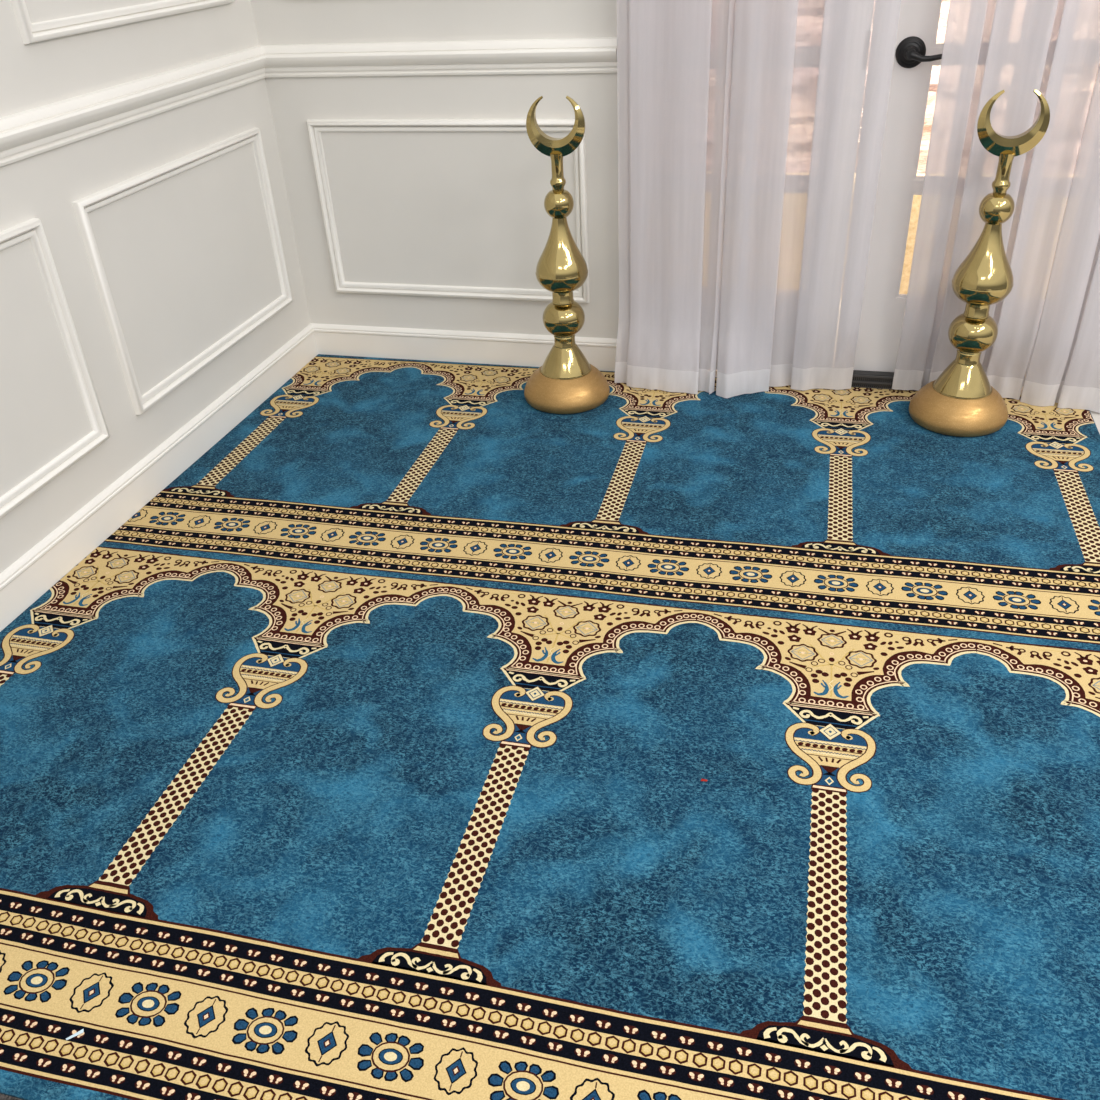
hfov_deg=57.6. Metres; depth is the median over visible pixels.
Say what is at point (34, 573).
baseboard
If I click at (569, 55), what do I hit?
trim
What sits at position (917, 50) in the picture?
door
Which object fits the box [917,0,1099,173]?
window pane
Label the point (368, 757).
carpet
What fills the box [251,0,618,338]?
wall
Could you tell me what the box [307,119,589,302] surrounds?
trim
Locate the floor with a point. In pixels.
(1096, 416)
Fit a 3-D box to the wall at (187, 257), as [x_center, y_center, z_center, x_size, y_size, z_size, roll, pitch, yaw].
[-1.527,-0.674,1.047,0.120,2.810,4.740,6,34,14]
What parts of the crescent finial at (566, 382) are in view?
stem, bulb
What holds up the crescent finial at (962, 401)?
on the carpet at (368, 757)
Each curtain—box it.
[615,0,735,393]
[716,0,900,397]
[892,0,1099,399]
[1020,64,1099,412]
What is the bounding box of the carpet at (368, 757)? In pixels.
[0,354,1099,1099]
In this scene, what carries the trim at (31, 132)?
attached to the wall at (187, 257)
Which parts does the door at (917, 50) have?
handle, lever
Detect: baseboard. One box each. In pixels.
[0,324,317,631]
[311,323,616,370]
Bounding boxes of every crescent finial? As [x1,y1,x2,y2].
[524,96,609,413]
[909,89,1049,436]
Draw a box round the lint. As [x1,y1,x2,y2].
[66,1029,83,1039]
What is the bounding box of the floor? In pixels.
[715,370,1099,433]
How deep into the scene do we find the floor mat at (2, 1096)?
1.37 m
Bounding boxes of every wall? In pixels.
[0,0,310,572]
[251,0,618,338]
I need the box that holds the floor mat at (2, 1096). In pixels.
[0,1093,22,1099]
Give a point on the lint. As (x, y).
(82, 1030)
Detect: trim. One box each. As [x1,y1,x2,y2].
[0,46,265,166]
[0,218,109,518]
[10,0,234,43]
[71,127,292,414]
[259,37,616,77]
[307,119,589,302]
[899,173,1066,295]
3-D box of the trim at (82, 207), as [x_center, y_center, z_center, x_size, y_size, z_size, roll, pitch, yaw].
[-0.993,-0.826,2.860,0.020,0.551,0.882,6,34,14]
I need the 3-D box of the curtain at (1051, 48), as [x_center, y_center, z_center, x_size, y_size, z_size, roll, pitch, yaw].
[1.169,-1.406,2.415,0.372,2.246,0.108,6,34,14]
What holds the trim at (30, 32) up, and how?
attached to the wall at (187, 257)
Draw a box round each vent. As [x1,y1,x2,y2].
[851,370,921,390]
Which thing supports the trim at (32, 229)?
attached to the wall at (187, 257)
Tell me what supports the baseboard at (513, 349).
attached to the wall at (420, 208)
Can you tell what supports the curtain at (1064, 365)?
on the floor
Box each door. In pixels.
[854,0,1072,386]
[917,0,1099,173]
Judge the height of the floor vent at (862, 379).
0.052 m
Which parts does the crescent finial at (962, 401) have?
bulb, stem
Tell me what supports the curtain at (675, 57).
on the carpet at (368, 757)

